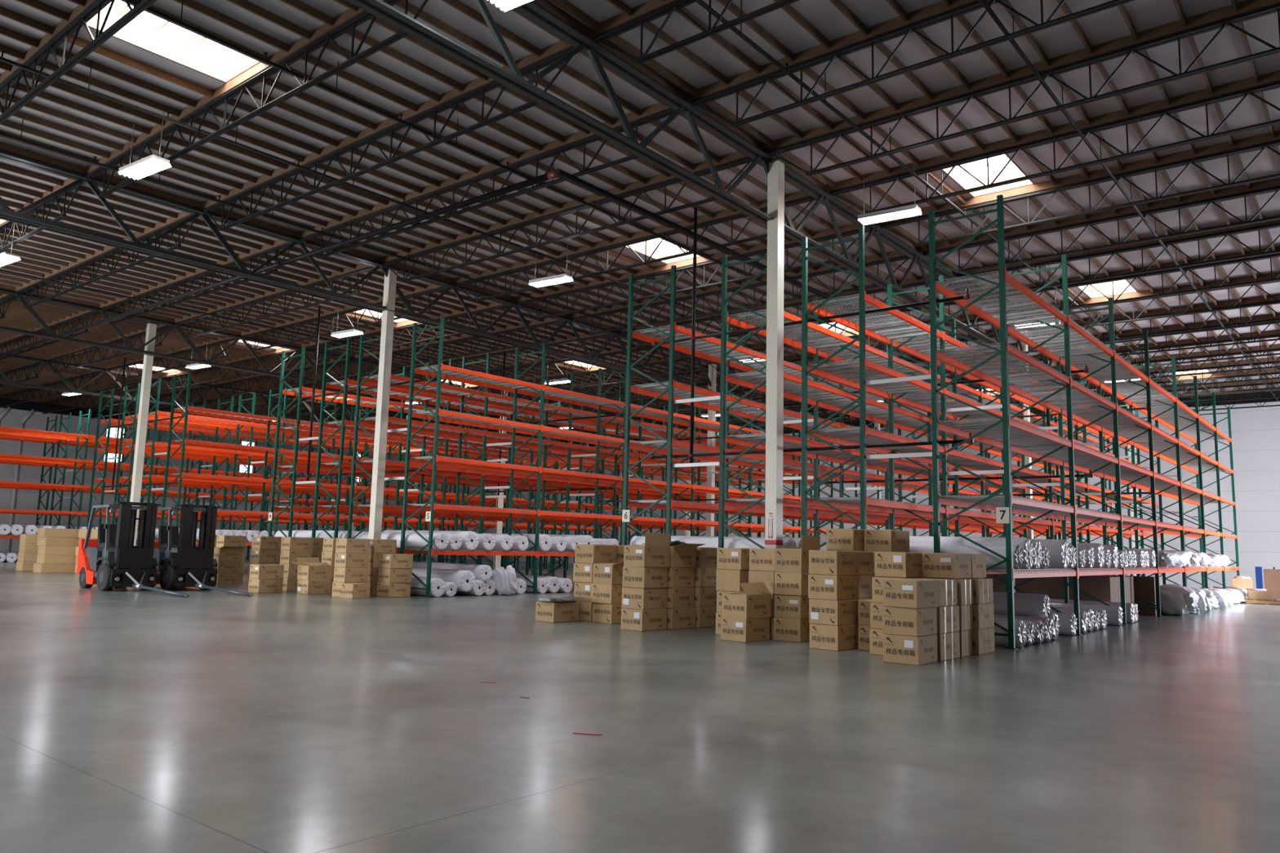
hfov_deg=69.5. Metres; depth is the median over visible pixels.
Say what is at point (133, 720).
floor
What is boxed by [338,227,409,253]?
roof purlin
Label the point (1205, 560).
plastic bundle
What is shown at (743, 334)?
ceiling lamp
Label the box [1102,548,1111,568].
roll
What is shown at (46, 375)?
roof truss
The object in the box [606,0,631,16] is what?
roof purlin
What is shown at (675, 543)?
plastic bag
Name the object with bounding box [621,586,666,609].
cardboard box
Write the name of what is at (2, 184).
roof purlin
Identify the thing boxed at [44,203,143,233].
roof purlin
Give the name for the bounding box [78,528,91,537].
cardboard box
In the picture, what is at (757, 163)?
roof purlin
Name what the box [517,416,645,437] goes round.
joist
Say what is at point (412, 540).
roll
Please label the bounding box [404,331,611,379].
joist
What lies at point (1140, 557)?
roll
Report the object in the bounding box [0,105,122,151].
roof purlin
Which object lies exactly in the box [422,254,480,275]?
roof purlin
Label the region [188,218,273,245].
roof purlin
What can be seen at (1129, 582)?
carton
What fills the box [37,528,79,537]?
cardboard box
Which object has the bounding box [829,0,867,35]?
roof purlin
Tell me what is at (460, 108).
roof purlin
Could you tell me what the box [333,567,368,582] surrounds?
cardboard box
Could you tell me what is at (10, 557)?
roll
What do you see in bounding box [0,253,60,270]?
roof purlin
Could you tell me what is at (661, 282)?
roof purlin
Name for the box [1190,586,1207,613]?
plastic bundle
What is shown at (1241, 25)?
roof purlin
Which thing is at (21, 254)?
roof purlin
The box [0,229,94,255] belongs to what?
roof purlin
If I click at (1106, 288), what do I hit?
skylight
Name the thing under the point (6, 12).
roof purlin
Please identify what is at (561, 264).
roof purlin
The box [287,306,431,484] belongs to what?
sprinkler
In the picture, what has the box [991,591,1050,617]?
roll
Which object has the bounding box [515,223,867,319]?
joist
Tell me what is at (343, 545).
cardboard box
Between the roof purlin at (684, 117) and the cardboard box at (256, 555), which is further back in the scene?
the cardboard box at (256, 555)
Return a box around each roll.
[0,524,10,534]
[0,551,17,562]
[0,551,18,561]
[0,552,5,562]
[7,524,23,535]
[17,524,37,535]
[35,525,52,534]
[49,525,66,528]
[64,526,86,528]
[154,528,179,539]
[155,528,199,541]
[215,529,221,535]
[217,529,245,536]
[218,530,233,535]
[226,529,257,542]
[255,530,274,536]
[256,531,268,536]
[274,530,353,538]
[294,529,356,533]
[351,531,448,549]
[382,529,479,550]
[409,576,445,597]
[412,561,492,581]
[412,567,475,591]
[441,582,457,596]
[444,533,462,550]
[455,579,485,595]
[472,533,495,550]
[475,533,551,551]
[482,579,495,595]
[489,577,526,594]
[491,534,512,550]
[491,576,548,593]
[508,535,528,551]
[515,574,560,593]
[547,536,566,551]
[548,534,594,544]
[549,535,582,551]
[556,577,572,592]
[592,537,618,545]
[593,538,605,545]
[629,536,796,548]
[671,535,801,546]
[818,534,1034,569]
[819,541,1023,568]
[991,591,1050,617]
[993,617,1026,647]
[994,613,1053,642]
[994,617,1045,644]
[1023,621,1035,645]
[1029,538,1043,568]
[1038,539,1070,568]
[1038,545,1050,568]
[1048,599,1136,623]
[1048,612,1060,639]
[1050,602,1123,626]
[1050,605,1107,629]
[1050,608,1088,633]
[1052,606,1095,631]
[1052,612,1077,635]
[1066,544,1076,568]
[1068,542,1105,568]
[1077,545,1094,568]
[1077,546,1086,568]
[1092,610,1100,631]
[1102,544,1119,568]
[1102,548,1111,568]
[1116,550,1125,568]
[1117,548,1145,568]
[1117,549,1128,568]
[1124,548,1156,568]
[1125,549,1133,568]
[1130,550,1137,568]
[1133,603,1138,622]
[1143,550,1150,567]
[1143,551,1146,567]
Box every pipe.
[0,49,820,350]
[0,118,761,368]
[0,168,1065,406]
[0,216,834,419]
[0,269,759,430]
[124,0,1017,395]
[694,0,1202,406]
[978,0,1278,401]
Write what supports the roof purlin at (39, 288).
attached to the ceiling
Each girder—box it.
[0,141,907,429]
[0,283,697,436]
[0,349,561,440]
[346,0,1146,428]
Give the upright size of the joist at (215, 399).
0.825 m
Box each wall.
[0,407,441,558]
[444,401,1279,588]
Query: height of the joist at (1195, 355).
0.825 m
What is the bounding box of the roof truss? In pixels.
[0,0,1279,441]
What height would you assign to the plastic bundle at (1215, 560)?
0.421 m
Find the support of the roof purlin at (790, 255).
attached to the ceiling
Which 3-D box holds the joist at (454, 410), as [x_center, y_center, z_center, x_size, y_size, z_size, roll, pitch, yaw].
[-8.864,-0.783,51.389,12.040,0.825,0.140,-5,-9,39]
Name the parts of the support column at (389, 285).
cap plate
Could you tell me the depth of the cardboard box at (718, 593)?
15.20 m
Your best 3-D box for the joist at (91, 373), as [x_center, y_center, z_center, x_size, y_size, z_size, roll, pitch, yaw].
[-30.655,-1.862,47.221,16.040,0.825,0.140,-5,-9,39]
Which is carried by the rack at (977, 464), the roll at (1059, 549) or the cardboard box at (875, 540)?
the roll at (1059, 549)
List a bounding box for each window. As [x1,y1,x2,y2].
[103,426,124,462]
[239,440,254,473]
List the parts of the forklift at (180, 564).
backrest, seat, rail, rail, lift chain, lift chain, rail, rail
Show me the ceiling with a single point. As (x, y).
(1108, 24)
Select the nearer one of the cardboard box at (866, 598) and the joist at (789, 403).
the cardboard box at (866, 598)
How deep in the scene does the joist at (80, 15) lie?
13.66 m
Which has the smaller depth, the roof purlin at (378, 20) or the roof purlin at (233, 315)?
the roof purlin at (378, 20)
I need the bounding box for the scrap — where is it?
[573,732,601,735]
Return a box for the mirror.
[103,524,107,528]
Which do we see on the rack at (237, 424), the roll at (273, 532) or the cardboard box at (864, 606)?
the roll at (273, 532)
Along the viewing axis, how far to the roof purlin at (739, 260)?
24.50 m
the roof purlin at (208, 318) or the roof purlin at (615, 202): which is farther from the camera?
the roof purlin at (208, 318)
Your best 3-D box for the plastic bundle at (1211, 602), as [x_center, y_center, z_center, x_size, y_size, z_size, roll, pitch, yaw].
[15.761,4.917,26.287,1.302,0.597,1.740,-5,-10,41]
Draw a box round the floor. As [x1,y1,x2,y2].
[0,556,1279,852]
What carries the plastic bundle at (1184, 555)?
on the rack at (1078, 457)
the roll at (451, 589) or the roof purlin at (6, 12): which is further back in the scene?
the roll at (451, 589)
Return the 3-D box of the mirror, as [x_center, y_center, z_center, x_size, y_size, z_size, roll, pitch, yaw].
[-13.256,2.483,22.866,0.100,0.120,0.050,-5,-10,40]
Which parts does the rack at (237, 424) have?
upright frame, post, post, upright frame, post, post, upright frame, post, post, upright frame, post, post, upright frame, post, post, upright frame, post, upright frame, post, post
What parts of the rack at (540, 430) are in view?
post, upright frame, post, post, upright frame, post, post, upright frame, post, post, upright frame, post, upright frame, post, upright frame, post, post, upright frame, post, post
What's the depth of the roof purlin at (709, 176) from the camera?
19.62 m
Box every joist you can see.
[0,0,157,124]
[0,177,84,253]
[0,293,14,319]
[0,309,97,359]
[0,361,44,387]
[0,369,104,407]
[15,211,199,308]
[38,378,158,413]
[46,324,170,373]
[83,385,208,418]
[84,0,428,197]
[100,239,296,324]
[106,337,236,382]
[125,392,253,421]
[161,347,297,390]
[174,263,375,338]
[182,400,297,426]
[201,40,580,231]
[211,404,337,431]
[212,358,351,396]
[241,284,446,351]
[245,410,376,435]
[258,368,399,403]
[298,102,675,258]
[301,302,509,362]
[302,376,444,409]
[342,384,484,415]
[355,317,564,372]
[382,151,754,282]
[389,391,521,418]
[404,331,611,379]
[411,429,497,439]
[417,398,555,423]
[449,404,588,428]
[453,191,817,302]
[453,344,653,388]
[480,410,616,432]
[493,355,691,396]
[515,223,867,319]
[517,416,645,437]
[528,366,720,403]
[535,421,666,440]
[561,425,687,444]
[566,376,757,409]
[568,250,911,335]
[583,430,717,448]
[589,0,799,64]
[594,386,765,415]
[617,275,947,348]
[631,391,811,421]
[655,399,834,426]
[660,298,973,360]
[680,407,851,431]
[687,0,1134,127]
[701,312,997,371]
[701,412,871,435]
[731,417,888,436]
[737,328,1017,380]
[764,0,1279,176]
[783,342,1048,388]
[800,353,1065,396]
[826,70,1279,213]
[829,364,1085,404]
[851,374,1101,410]
[876,130,1279,247]
[893,383,1107,411]
[910,391,1125,414]
[919,177,1279,273]
[955,215,1279,294]
[960,399,1138,420]
[986,246,1279,315]
[1013,271,1279,332]
[1039,293,1279,345]
[1060,312,1279,358]
[1076,329,1279,370]
[1093,343,1279,378]
[1109,356,1279,389]
[1124,368,1279,396]
[1142,378,1279,404]
[1146,386,1279,412]
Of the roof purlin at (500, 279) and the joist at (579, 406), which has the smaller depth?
the roof purlin at (500, 279)
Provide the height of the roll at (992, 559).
0.378 m
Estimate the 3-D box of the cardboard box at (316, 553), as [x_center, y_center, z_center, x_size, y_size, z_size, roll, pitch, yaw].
[-9.243,3.619,25.609,0.472,0.353,0.662,-4,-9,37]
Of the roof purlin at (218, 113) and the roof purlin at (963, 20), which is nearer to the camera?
the roof purlin at (963, 20)
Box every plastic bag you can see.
[537,595,577,602]
[669,540,686,546]
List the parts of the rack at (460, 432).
post, upright frame, post, upright frame, post, post, upright frame, post, post, upright frame, post, post, upright frame, post, upright frame, post, upright frame, post, post, upright frame, post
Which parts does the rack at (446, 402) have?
post, upright frame, post, post, upright frame, post, post, upright frame, post, post, upright frame, post, post, upright frame, post, post, upright frame, post, post, upright frame, post, upright frame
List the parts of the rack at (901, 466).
post, upright frame, post, upright frame, post, upright frame, post, post, upright frame, post, post, upright frame, post, upright frame, post, post, upright frame, upright frame, post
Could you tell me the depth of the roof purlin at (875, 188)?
19.55 m
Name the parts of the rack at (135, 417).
post, upright frame, post, post, upright frame, post, upright frame, post, post, upright frame, post, post, upright frame, post, post, post, post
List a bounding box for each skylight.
[86,0,259,83]
[129,364,177,373]
[234,339,280,349]
[353,309,408,322]
[441,379,469,385]
[564,360,595,367]
[626,238,700,263]
[820,322,853,333]
[941,154,1034,196]
[1076,280,1137,297]
[1171,369,1212,376]
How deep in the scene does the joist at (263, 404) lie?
52.26 m
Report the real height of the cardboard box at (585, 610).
0.353 m
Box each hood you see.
[84,546,103,571]
[152,547,166,571]
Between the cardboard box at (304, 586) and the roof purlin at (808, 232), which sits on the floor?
the cardboard box at (304, 586)
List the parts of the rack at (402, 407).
post, upright frame, post, upright frame, post, post, upright frame, post, post, upright frame, post, post, upright frame, post, post, upright frame, post, post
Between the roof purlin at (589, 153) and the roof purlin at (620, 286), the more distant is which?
the roof purlin at (620, 286)
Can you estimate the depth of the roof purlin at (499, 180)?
20.03 m
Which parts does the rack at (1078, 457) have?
post, upright frame, post, post, upright frame, post, post, upright frame, post, post, upright frame, post, post, upright frame, post, post, upright frame, post, post, upright frame, post, upright frame, post, post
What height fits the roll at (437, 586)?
0.473 m
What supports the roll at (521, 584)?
on the floor
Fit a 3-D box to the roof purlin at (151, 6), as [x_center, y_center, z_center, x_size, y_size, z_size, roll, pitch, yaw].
[-6.671,-5.951,13.767,0.040,0.116,2.340,-5,-9,39]
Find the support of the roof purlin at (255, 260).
attached to the ceiling
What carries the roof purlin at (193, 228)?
attached to the ceiling
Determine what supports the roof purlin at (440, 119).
attached to the ceiling
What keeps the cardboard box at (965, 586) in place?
on the cardboard box at (966, 613)
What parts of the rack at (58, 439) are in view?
post, upright frame, post, post, post, post, post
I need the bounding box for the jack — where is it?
[1254,566,1275,588]
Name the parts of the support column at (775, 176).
cap plate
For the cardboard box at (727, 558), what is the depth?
15.16 m
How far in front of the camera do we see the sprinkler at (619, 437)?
36.64 m
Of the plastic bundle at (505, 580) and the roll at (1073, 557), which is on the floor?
the plastic bundle at (505, 580)
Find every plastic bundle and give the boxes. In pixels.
[490,564,517,595]
[1139,548,1179,567]
[1158,549,1192,567]
[1160,583,1199,616]
[1185,552,1201,567]
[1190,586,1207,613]
[1191,551,1211,567]
[1198,588,1229,608]
[1200,587,1237,605]
[1200,588,1217,610]
[1206,553,1222,567]
[1208,587,1244,603]
[1213,554,1231,567]
[1213,586,1250,602]
[1233,575,1250,578]
[1249,588,1266,591]
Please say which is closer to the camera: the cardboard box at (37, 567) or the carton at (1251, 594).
the carton at (1251, 594)
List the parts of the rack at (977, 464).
post, upright frame, post, post, upright frame, post, post, upright frame, post, upright frame, post, post, upright frame, post, post, upright frame, post, post, upright frame, post, post, upright frame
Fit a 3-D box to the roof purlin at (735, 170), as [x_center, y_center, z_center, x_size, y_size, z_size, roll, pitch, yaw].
[2.328,-5.058,18.950,0.040,0.116,2.340,-5,-9,39]
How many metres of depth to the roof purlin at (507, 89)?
16.07 m
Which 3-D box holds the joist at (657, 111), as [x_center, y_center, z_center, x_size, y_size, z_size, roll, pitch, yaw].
[-3.898,-4.813,19.267,11.840,0.825,0.140,-5,-9,39]
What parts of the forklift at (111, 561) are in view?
seat, backrest, rail, rail, lift chain, lift chain, rail, rail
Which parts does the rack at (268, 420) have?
post, upright frame, post, post, upright frame, post, post, upright frame, post, post, upright frame, post, upright frame, post, upright frame, post, post, upright frame, post, post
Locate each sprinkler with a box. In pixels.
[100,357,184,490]
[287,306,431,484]
[479,351,617,495]
[597,378,730,506]
[824,324,1093,490]
[920,336,1151,496]
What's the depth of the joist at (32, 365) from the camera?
42.10 m
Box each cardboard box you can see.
[15,561,36,570]
[17,551,37,561]
[18,542,38,552]
[19,533,37,543]
[32,563,75,573]
[36,537,79,546]
[36,554,76,564]
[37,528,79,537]
[37,546,78,555]
[75,546,79,555]
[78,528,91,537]
[90,529,97,538]
[213,546,245,560]
[214,535,217,546]
[215,560,241,573]
[216,535,246,547]
[216,546,245,559]
[216,573,240,586]
[240,560,244,571]
[240,571,243,583]
[248,561,279,573]
[248,564,284,579]
[248,578,283,593]
[249,548,280,561]
[251,536,281,549]
[279,563,297,577]
[280,537,313,551]
[280,550,312,564]
[282,577,297,591]
[292,557,331,580]
[297,579,331,594]
[311,550,322,562]
[312,537,323,551]
[321,551,335,564]
[322,537,341,551]
[330,564,334,578]
[330,578,333,592]
[331,582,366,597]
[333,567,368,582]
[334,552,369,568]
[335,537,370,553]
[340,582,370,599]
[366,581,377,595]
[368,553,380,567]
[368,567,379,582]
[369,538,396,553]
[376,582,410,597]
[377,568,412,582]
[378,553,413,568]
[535,601,579,622]
[573,563,593,582]
[573,582,593,602]
[574,544,616,564]
[576,600,593,622]
[591,583,622,604]
[592,561,623,584]
[592,603,622,623]
[616,545,624,563]
[620,608,666,631]
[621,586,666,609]
[622,566,667,588]
[623,532,670,567]
[665,607,695,629]
[666,586,694,608]
[667,567,694,587]
[669,543,705,567]
[693,567,716,587]
[693,586,716,607]
[695,606,716,627]
[696,546,717,567]
[715,568,749,591]
[715,612,721,635]
[716,547,749,569]
[716,591,742,613]
[720,617,769,642]
[721,582,771,618]
[748,570,776,594]
[749,548,774,571]
[769,617,774,639]
[771,594,774,617]
[773,594,808,619]
[773,617,809,643]
[774,535,820,573]
[774,572,809,595]
[808,550,860,575]
[808,574,858,600]
[808,599,858,626]
[809,623,858,651]
[826,528,864,551]
[857,599,872,626]
[857,625,871,651]
[858,574,873,598]
[858,597,871,599]
[859,551,873,574]
[864,529,909,552]
[869,628,883,655]
[870,602,883,629]
[871,577,915,603]
[874,551,921,577]
[881,606,937,636]
[882,578,939,608]
[882,634,937,665]
[915,577,958,606]
[921,552,971,578]
[921,577,973,604]
[937,605,959,634]
[937,631,959,661]
[955,604,973,631]
[958,629,972,657]
[969,553,986,577]
[970,577,993,604]
[971,627,995,655]
[972,603,994,629]
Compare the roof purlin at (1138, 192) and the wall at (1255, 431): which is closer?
the roof purlin at (1138, 192)
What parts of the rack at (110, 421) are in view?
post, upright frame, post, post, upright frame, post, post, upright frame, post, upright frame, post, post, post, post, post, post, post, post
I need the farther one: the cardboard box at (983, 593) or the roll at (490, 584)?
the roll at (490, 584)
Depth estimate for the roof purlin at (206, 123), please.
17.64 m
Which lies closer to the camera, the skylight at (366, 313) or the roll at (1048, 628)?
the roll at (1048, 628)
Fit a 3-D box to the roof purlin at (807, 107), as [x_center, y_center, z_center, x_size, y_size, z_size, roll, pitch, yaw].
[2.679,-5.490,15.544,0.040,0.116,2.340,-5,-9,39]
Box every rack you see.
[0,408,456,562]
[0,413,431,560]
[0,415,418,560]
[86,388,564,567]
[111,382,592,568]
[136,377,614,572]
[160,371,647,572]
[267,346,764,577]
[311,337,798,575]
[346,333,854,577]
[400,316,879,597]
[622,265,1049,545]
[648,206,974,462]
[718,253,1113,578]
[801,224,1198,592]
[928,194,1239,649]
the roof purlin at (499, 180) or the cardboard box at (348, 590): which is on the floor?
the cardboard box at (348, 590)
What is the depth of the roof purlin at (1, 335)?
35.89 m
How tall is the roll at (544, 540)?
0.479 m
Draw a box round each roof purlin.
[0,5,53,35]
[0,25,38,48]
[0,43,24,60]
[0,60,11,71]
[0,92,135,142]
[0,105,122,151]
[0,120,109,158]
[0,129,97,165]
[0,162,62,186]
[0,172,52,191]
[0,181,42,198]
[0,190,32,204]
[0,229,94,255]
[0,234,85,258]
[0,241,76,262]
[0,247,68,266]
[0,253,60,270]
[0,265,44,277]
[0,268,36,280]
[0,273,30,284]
[0,278,22,286]
[0,303,65,319]
[0,307,58,321]
[0,311,52,323]
[0,314,40,324]
[0,318,39,328]
[0,321,34,329]
[0,324,28,330]
[0,330,17,336]
[0,333,11,337]
[1,301,71,316]
[3,199,23,208]
[5,297,78,314]
[8,224,103,250]
[8,262,52,273]
[11,82,149,134]
[13,296,85,311]
[15,0,68,21]
[25,71,164,125]
[29,214,123,239]
[34,208,128,236]
[34,286,107,303]
[36,59,179,116]
[40,283,115,301]
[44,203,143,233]
[47,280,123,298]
[51,47,195,107]
[53,197,154,228]
[54,276,131,295]
[55,325,116,338]
[62,191,165,223]
[62,273,140,293]
[62,323,124,336]
[66,35,212,97]
[67,0,84,6]
[68,320,130,334]
[71,270,148,289]
[74,185,177,217]
[75,319,137,332]
[78,266,157,286]
[81,316,144,330]
[88,262,166,283]
[92,314,146,327]
[95,258,175,279]
[97,312,159,325]
[106,254,185,276]
[108,165,214,201]
[114,250,195,273]
[118,303,182,319]
[120,0,267,64]
[121,158,227,195]
[125,301,191,316]
[133,151,241,189]
[133,297,199,314]
[140,242,216,262]
[142,295,208,311]
[144,237,226,262]
[149,142,256,182]
[150,293,217,309]
[154,233,237,256]
[159,289,226,306]
[161,134,271,176]
[164,229,248,253]
[168,286,235,303]
[173,0,288,52]
[176,126,287,169]
[177,283,244,301]
[180,223,261,249]
[186,280,254,297]
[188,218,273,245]
[192,117,303,162]
[192,319,249,333]
[196,276,264,295]
[201,316,257,330]
[206,273,275,292]
[208,108,319,155]
[209,314,266,328]
[218,311,275,326]
[224,98,337,146]
[225,202,312,231]
[226,0,310,39]
[226,309,284,324]
[231,266,296,284]
[235,306,294,321]
[240,196,326,226]
[243,88,356,138]
[243,262,307,283]
[245,304,303,319]
[248,258,319,279]
[253,190,341,222]
[255,301,313,316]
[260,77,375,129]
[260,254,330,275]
[264,298,324,314]
[266,183,355,216]
[272,250,342,272]
[276,295,333,311]
[280,0,333,26]
[282,66,395,120]
[283,177,371,210]
[286,293,344,309]
[290,246,355,268]
[298,170,387,204]
[301,53,417,111]
[311,286,366,301]
[314,163,404,199]
[319,283,377,301]
[322,41,439,102]
[323,232,395,257]
[329,280,383,296]
[332,155,421,193]
[333,0,356,11]
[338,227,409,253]
[341,276,396,293]
[345,29,462,91]
[349,148,439,186]
[351,222,424,248]
[352,273,413,292]
[366,270,426,288]
[367,217,439,244]
[369,17,487,80]
[369,140,457,180]
[383,212,455,239]
[387,132,477,173]
[395,0,510,68]
[395,302,439,316]
[395,307,427,316]
[399,206,471,235]
[399,298,451,314]
[406,257,466,279]
[407,123,497,166]
[412,296,463,311]
[414,200,488,230]
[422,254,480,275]
[423,293,475,309]
[428,114,519,158]
[433,195,505,225]
[435,249,495,271]
[436,289,488,306]
[441,0,540,57]
[449,188,523,219]
[450,104,541,151]
[450,245,511,267]
[465,241,526,264]
[469,182,542,214]
[474,94,564,142]
[476,280,528,297]
[482,236,542,260]
[488,175,560,208]
[490,276,542,294]
[498,84,588,134]
[498,231,559,256]
[506,273,557,291]
[508,168,581,203]
[511,8,568,44]
[517,226,576,252]
[520,269,572,288]
[524,72,613,125]
[529,161,601,196]
[533,222,593,247]
[536,266,587,284]
[551,0,599,31]
[551,153,623,190]
[551,216,612,243]
[553,262,603,281]
[556,62,639,115]
[568,257,619,278]
[570,211,631,238]
[574,146,645,184]
[579,51,667,106]
[585,253,635,275]
[591,205,650,233]
[599,138,669,177]
[603,249,653,271]
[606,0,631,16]
[609,35,697,96]
[611,201,670,228]
[613,284,656,300]
[623,129,693,169]
[633,193,691,223]
[633,280,670,297]
[643,22,727,84]
[645,276,688,294]
[649,120,719,162]
[655,186,713,217]
[659,235,708,259]
[663,273,705,291]
[675,7,759,73]
[679,113,745,155]
[679,181,735,212]
[679,232,728,254]
[680,269,721,288]
[698,266,740,284]
[699,226,748,250]
[702,173,759,206]
[706,100,773,146]
[717,0,793,62]
[717,262,758,281]
[722,221,767,245]
[728,166,767,191]
[737,89,802,138]
[737,258,767,272]
[743,216,791,241]
[756,253,796,274]
[757,163,808,194]
[768,79,832,129]
[773,0,829,48]
[782,151,835,187]
[783,249,817,270]
[784,219,813,236]
[791,204,835,231]
[799,245,837,266]
[802,67,864,119]
[812,142,862,181]
[816,200,858,226]
[821,240,858,262]
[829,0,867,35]
[837,55,897,110]
[840,134,890,173]
[841,191,873,211]
[843,235,880,257]
[866,231,902,253]
[868,185,901,205]
[872,125,919,166]
[874,42,933,100]
[885,0,907,21]
[892,225,927,249]
[897,178,937,210]
[904,115,951,159]
[915,29,969,89]
[916,220,951,244]
[927,171,965,204]
[938,106,983,151]
[943,214,977,239]
[956,14,1008,78]
[972,208,997,228]
[976,96,1017,142]
[1001,0,1048,66]
[1003,203,1030,230]
[1013,85,1053,133]
[1022,148,1055,184]
[1029,196,1057,225]
[1054,74,1089,124]
[1057,0,1092,53]
[1057,140,1088,177]
[1062,190,1087,219]
[1092,183,1117,213]
[1094,131,1122,170]
[1095,62,1128,115]
[1117,4,1137,40]
[1126,177,1148,208]
[1131,122,1157,163]
[1140,49,1169,104]
[1160,169,1181,201]
[1172,0,1186,26]
[1172,112,1195,155]
[1187,35,1213,94]
[1196,161,1215,195]
[1213,102,1233,146]
[1231,0,1237,11]
[1235,154,1250,188]
[1237,22,1258,83]
[1258,92,1274,137]
[1274,146,1279,164]
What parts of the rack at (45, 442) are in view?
post, upright frame, post, post, upright frame, post, post, post, upright frame, post, post, post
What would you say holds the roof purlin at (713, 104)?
attached to the ceiling
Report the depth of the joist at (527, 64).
16.60 m
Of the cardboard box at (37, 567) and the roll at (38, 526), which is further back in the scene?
the roll at (38, 526)
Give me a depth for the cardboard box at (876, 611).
12.79 m
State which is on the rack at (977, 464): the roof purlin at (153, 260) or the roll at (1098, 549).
the roll at (1098, 549)
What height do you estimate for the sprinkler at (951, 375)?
5.400 m
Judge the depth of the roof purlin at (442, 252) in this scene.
24.73 m
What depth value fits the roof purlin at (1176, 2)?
12.70 m
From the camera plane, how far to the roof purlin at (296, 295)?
29.41 m
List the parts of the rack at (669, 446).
post, upright frame, post, post, upright frame, post, post, upright frame, post, upright frame, post, post, upright frame, post, upright frame, post, post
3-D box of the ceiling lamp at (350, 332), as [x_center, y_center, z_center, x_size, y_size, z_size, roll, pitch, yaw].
[-9.225,-3.367,29.096,1.140,0.985,0.380,-4,-9,34]
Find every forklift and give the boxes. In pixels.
[76,501,188,597]
[152,504,253,596]
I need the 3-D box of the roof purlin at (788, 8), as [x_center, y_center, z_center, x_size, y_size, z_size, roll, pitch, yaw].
[2.084,-5.846,12.906,0.040,0.116,2.340,-5,-9,39]
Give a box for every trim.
[0,397,441,456]
[525,392,1279,449]
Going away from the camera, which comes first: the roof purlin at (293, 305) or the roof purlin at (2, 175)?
the roof purlin at (2, 175)
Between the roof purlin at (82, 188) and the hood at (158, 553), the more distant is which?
the hood at (158, 553)
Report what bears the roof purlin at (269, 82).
attached to the ceiling
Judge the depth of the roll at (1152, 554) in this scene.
22.17 m
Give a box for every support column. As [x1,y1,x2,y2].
[129,321,159,546]
[351,408,362,531]
[368,266,399,539]
[493,390,508,568]
[542,437,550,563]
[685,426,691,536]
[706,362,719,536]
[764,156,789,549]
[874,411,880,529]
[1017,327,1033,538]
[1124,392,1141,576]
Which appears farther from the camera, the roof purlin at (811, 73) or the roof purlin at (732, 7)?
the roof purlin at (811, 73)
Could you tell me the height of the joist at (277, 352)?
0.825 m
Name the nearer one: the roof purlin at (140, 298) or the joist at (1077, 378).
the roof purlin at (140, 298)
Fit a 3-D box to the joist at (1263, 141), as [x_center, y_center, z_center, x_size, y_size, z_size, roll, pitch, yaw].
[10.258,-4.737,17.145,12.440,0.825,0.140,-5,-9,39]
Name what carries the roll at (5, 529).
on the rack at (58, 439)
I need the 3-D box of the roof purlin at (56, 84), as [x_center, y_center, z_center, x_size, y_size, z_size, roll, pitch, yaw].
[-9.508,-5.724,16.068,0.040,0.116,2.340,-5,-9,39]
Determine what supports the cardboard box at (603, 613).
on the floor
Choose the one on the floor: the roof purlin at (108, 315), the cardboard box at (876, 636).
the cardboard box at (876, 636)
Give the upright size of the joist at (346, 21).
0.825 m
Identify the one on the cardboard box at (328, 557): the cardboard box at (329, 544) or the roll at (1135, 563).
the cardboard box at (329, 544)
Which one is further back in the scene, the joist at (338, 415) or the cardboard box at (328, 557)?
the joist at (338, 415)
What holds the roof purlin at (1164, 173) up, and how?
attached to the ceiling
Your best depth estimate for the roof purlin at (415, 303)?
29.95 m
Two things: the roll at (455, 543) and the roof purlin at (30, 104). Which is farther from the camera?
the roll at (455, 543)
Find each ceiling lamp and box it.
[0,223,20,266]
[62,373,79,395]
[117,111,171,179]
[185,345,210,368]
[330,307,363,337]
[490,0,533,11]
[528,240,573,287]
[544,368,569,384]
[701,408,719,417]
[738,333,764,362]
[857,163,921,225]
[1013,288,1056,328]
[1106,354,1140,382]
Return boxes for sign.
[268,512,272,520]
[425,511,431,521]
[622,510,630,521]
[768,512,773,538]
[995,506,1009,523]
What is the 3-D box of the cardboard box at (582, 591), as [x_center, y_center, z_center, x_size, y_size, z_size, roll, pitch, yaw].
[-0.853,3.135,17.498,0.472,0.353,0.662,-5,-10,40]
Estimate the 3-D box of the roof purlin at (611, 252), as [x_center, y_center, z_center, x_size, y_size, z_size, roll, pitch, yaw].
[-0.386,-4.437,24.273,0.040,0.116,2.340,-5,-9,39]
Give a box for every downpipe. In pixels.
[0,406,10,419]
[5,408,34,551]
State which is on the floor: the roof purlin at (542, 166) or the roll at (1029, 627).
the roll at (1029, 627)
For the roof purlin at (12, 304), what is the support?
attached to the ceiling
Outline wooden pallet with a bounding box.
[1245,598,1279,604]
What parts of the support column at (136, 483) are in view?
cap plate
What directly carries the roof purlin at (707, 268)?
attached to the ceiling
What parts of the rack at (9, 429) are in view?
post, upright frame, post, post, upright frame, post, upright frame, post, post, post, post, post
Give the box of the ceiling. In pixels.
[0,0,1279,430]
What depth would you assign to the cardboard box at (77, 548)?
31.95 m
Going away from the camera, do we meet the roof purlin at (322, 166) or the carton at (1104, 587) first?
the roof purlin at (322, 166)
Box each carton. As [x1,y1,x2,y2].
[985,573,1120,598]
[1047,595,1120,602]
[1095,575,1133,596]
[1108,574,1156,616]
[1125,595,1134,603]
[1231,577,1253,589]
[1247,590,1271,599]
[1263,568,1279,599]
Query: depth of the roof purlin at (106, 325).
33.80 m
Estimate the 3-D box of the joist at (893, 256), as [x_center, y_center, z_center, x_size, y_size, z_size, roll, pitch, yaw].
[2.265,-3.693,26.752,11.840,0.825,0.140,-5,-9,39]
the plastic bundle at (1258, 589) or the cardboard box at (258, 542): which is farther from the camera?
the plastic bundle at (1258, 589)
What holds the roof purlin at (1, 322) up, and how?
attached to the ceiling

